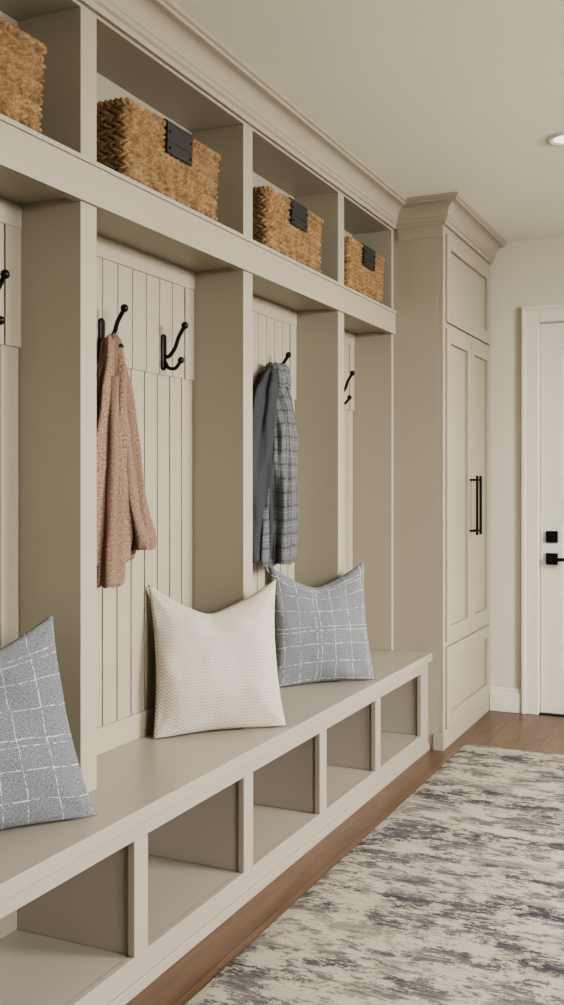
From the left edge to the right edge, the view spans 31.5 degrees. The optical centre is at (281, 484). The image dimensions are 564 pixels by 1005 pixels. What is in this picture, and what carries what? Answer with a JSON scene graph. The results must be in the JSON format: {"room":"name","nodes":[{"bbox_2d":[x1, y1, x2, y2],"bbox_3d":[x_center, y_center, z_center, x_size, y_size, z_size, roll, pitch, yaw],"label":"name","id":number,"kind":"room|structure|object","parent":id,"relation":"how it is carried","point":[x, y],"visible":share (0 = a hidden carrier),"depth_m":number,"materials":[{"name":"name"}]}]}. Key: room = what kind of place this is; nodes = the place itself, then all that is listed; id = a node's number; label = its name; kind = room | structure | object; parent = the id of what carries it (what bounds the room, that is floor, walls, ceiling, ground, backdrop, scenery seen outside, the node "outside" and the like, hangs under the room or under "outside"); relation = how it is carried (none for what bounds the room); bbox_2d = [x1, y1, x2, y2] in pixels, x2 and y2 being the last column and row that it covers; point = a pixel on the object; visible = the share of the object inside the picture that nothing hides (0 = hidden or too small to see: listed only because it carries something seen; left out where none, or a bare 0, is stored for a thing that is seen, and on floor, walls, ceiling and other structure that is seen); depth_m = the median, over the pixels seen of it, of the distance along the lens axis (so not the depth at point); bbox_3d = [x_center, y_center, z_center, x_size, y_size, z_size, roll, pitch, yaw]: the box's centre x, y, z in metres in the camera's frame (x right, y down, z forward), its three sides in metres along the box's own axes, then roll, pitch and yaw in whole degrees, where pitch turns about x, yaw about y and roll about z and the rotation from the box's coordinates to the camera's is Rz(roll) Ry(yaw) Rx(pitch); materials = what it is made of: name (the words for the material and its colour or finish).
{"room":"mudroom","nodes":[
{"label":"mudroom","id":0,"kind":"room"},
{"bbox_2d":[126,710,563,1004],"bbox_3d":[0.671,1.250,1.568,3.540,0.100,7.450,0,0,25],"label":"floor","id":1,"kind":"structure","parent":0,"point":[192,972],"depth_m":3.21,"materials":[{"name":"brown wood"}]},
{"bbox_2d":[0,649,431,1004],"bbox_3d":[-0.354,0.980,2.752,0.385,0.440,4.102,0,0,25],"label":"storage bench","id":2,"kind":"object","parent":1,"relation":"on","point":[186,830],"visible":0.94,"depth_m":2.76,"materials":[{"name":"paint"}]},
{"bbox_2d":[0,615,96,829],"bbox_3d":[-0.641,0.533,2.198,0.460,0.452,0.160,0,0,-42],"label":"throw pillow","id":3,"kind":"object","parent":2,"relation":"on","point":[42,781],"visible":1,"depth_m":2.22,"materials":[{"name":"grey fabric"}]},
{"bbox_2d":[148,579,286,738],"bbox_3d":[-0.200,0.531,3.105,0.437,0.457,0.160,0,0,-21],"label":"throw pillow","id":4,"kind":"object","parent":2,"relation":"on","point":[218,670],"visible":1,"depth_m":3.04,"materials":[{"name":"beige fabric"}]},
{"bbox_2d":[268,562,374,686],"bbox_3d":[0.153,0.531,3.858,0.427,0.456,0.157,0,0,-26],"label":"throw pillow","id":5,"kind":"object","parent":2,"relation":"on","point":[321,632],"visible":0.97,"depth_m":3.80,"materials":[{"name":"grey fabric"}]},
{"bbox_2d":[185,744,563,1004],"bbox_3d":[0.808,1.193,2.243,1.924,0.012,4.350,0,0,25],"label":"area rug","id":6,"kind":"object","parent":1,"relation":"on","point":[456,896],"visible":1,"depth_m":2.78,"materials":[{"name":"beige carpet"}]},
{"bbox_2d":[394,224,489,750],"bbox_3d":[0.744,-0.044,5.001,0.487,2.489,0.917,0,0,25],"label":"tall cabinet","id":7,"kind":"object","parent":1,"relation":"on","point":[442,285],"visible":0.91,"depth_m":4.59,"materials":[{"name":"beige paint"}]},
{"bbox_2d":[539,712,563,716],"bbox_3d":[1.752,1.196,5.094,0.854,0.006,0.102,0,0,25],"label":"threshold","id":8,"kind":"object","parent":1,"relation":"on","point":[540,713],"visible":0.55,"depth_m":5.20,"materials":[{"name":"black metal"}]},
{"bbox_2d":[174,0,563,241],"bbox_3d":[0.671,-1.340,1.568,3.540,0.100,7.450,0,0,25],"label":"ceiling","id":9,"kind":"structure","parent":0,"point":[465,97],"depth_m":3.22,"materials":[{"name":"paint"}]},
{"bbox_2d":[546,132,563,145],"bbox_3d":[1.060,-1.286,3.719,0.150,0.008,0.150,0,0,25],"label":"recessed light","id":10,"kind":"object","parent":9,"relation":"in","point":[557,139],"visible":1,"depth_m":3.73,"materials":[{"name":"white paint"}]},
{"bbox_2d":[490,236,563,688],"bbox_3d":[2.217,-0.045,4.891,3.286,2.490,0.120,0,0,25],"label":"wall","id":11,"kind":"structure","parent":0,"point":[529,272],"depth_m":5.30,"materials":[{"name":"paint"}]},
{"bbox_2d":[490,687,520,712],"bbox_3d":[1.186,1.137,5.293,0.171,0.125,0.016,0,0,25],"label":"baseboard","id":12,"kind":"structure","parent":11,"relation":"attached to","point":[501,699],"depth_m":5.29,"materials":[{"name":"white paint"}]},
{"bbox_2d":[521,304,563,714],"bbox_3d":[1.751,0.133,5.091,1.028,2.134,0.144,0,0,25],"label":"trim","id":13,"kind":"structure","parent":11,"relation":"attached to","point":[532,317],"depth_m":5.23,"materials":[{"name":"white paint"}]},
{"bbox_2d":[541,323,563,713],"bbox_3d":[1.735,0.174,5.056,0.846,2.036,0.105,0,0,25],"label":"door","id":14,"kind":"structure","parent":11,"relation":"in","point":[552,334],"depth_m":5.21,"materials":[{"name":"white paint"}]},
{"bbox_3d":[-0.874,-0.045,2.284,0.134,2.490,7.450,0,0,25],"label":"wall","id":15,"kind":"structure","parent":0,"visible":0},
{"bbox_2d":[0,0,396,792],"bbox_3d":[-0.428,-0.265,2.793,0.216,2.048,4.089,0,0,25],"label":"locker","id":16,"kind":"object","parent":15,"relation":"attached to","point":[81,239],"visible":0.75,"depth_m":3.05,"materials":[{"name":"beige paint"}]},
{"bbox_2d":[0,269,9,325],"bbox_3d":[-0.680,-0.430,2.358,0.093,0.149,0.024,0,0,25],"label":"coat hook","id":17,"kind":"object","parent":16,"relation":"attached to","point":[5,274],"visible":1,"depth_m":2.34,"materials":[{"name":"black metal"}]},
{"bbox_2d":[0,17,46,132],"bbox_3d":[-0.731,-0.918,2.143,0.184,0.235,0.543,0,0,25],"label":"woven basket","id":18,"kind":"object","parent":16,"relation":"in","point":[21,54],"visible":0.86,"depth_m":2.26,"materials":[{"name":"brown wicker"}]},
{"bbox_2d":[98,304,128,354],"bbox_3d":[-0.472,-0.430,2.809,0.093,0.149,0.024,0,0,25],"label":"coat hook","id":19,"kind":"object","parent":16,"relation":"attached to","point":[124,308],"visible":0.67,"depth_m":2.81,"materials":[{"name":"black metal"}]},
{"bbox_2d":[97,333,156,588],"bbox_3d":[-0.469,-0.073,2.773,0.125,0.705,0.297,0,0,33],"label":"cardigan","id":20,"kind":"object","parent":19,"relation":"hanging from","point":[125,526],"visible":0.88,"depth_m":2.74,"materials":[{"name":"fabric"}]},
{"bbox_2d":[97,97,220,220],"bbox_3d":[-0.372,-0.918,2.919,0.184,0.235,0.543,0,0,25],"label":"woven basket","id":21,"kind":"object","parent":16,"relation":"in","point":[133,141],"visible":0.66,"depth_m":2.79,"materials":[{"name":"brown wicker"}]},
{"bbox_2d":[161,322,188,370],"bbox_3d":[-0.332,-0.430,3.110,0.093,0.149,0.024,0,0,25],"label":"coat hook","id":22,"kind":"object","parent":16,"relation":"attached to","point":[184,325],"visible":1,"depth_m":3.11,"materials":[{"name":"black metal"}]},
{"bbox_2d":[269,352,290,363],"bbox_3d":[-0.007,-0.430,3.813,0.093,0.149,0.024,0,0,25],"label":"coat hook","id":23,"kind":"object","parent":16,"relation":"attached to","point":[288,354],"visible":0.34,"depth_m":3.79,"materials":[{"name":"black metal"}]},
{"bbox_2d":[253,362,298,566],"bbox_3d":[-0.034,-0.083,3.671,0.152,0.756,0.306,0,0,22],"label":"scarf","id":24,"kind":"object","parent":23,"relation":"hanging from","point":[275,434],"visible":0.93,"depth_m":3.61,"materials":[{"name":"grey fabric"}]},
{"bbox_2d":[253,185,323,272],"bbox_3d":[-0.014,-0.918,3.692,0.184,0.235,0.518,0,0,25],"label":"woven basket","id":25,"kind":"object","parent":16,"relation":"in","point":[282,224],"visible":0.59,"depth_m":3.58,"materials":[{"name":"brown wicker"}]},
{"bbox_2d":[344,371,354,404],"bbox_3d":[0.280,-0.430,4.433,0.093,0.149,0.024,0,0,25],"label":"coat hook","id":26,"kind":"object","parent":16,"relation":"attached to","point":[352,373],"visible":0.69,"depth_m":4.42,"materials":[{"name":"black metal"}]},
{"bbox_2d":[344,236,384,303],"bbox_3d":[0.301,-0.918,4.373,0.184,0.235,0.478,0,0,25],"label":"woven basket","id":27,"kind":"object","parent":16,"relation":"in","point":[363,267],"visible":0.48,"depth_m":4.29,"materials":[{"name":"brown wicker"}]},
{"bbox_2d":[77,0,506,264],"bbox_3d":[-0.006,-1.232,3.099,0.325,0.114,4.999,0,0,25],"label":"trim","id":28,"kind":"structure","parent":15,"relation":"attached to","point":[164,29],"depth_m":3.33,"materials":[{"name":"beige paint"}]}
]}

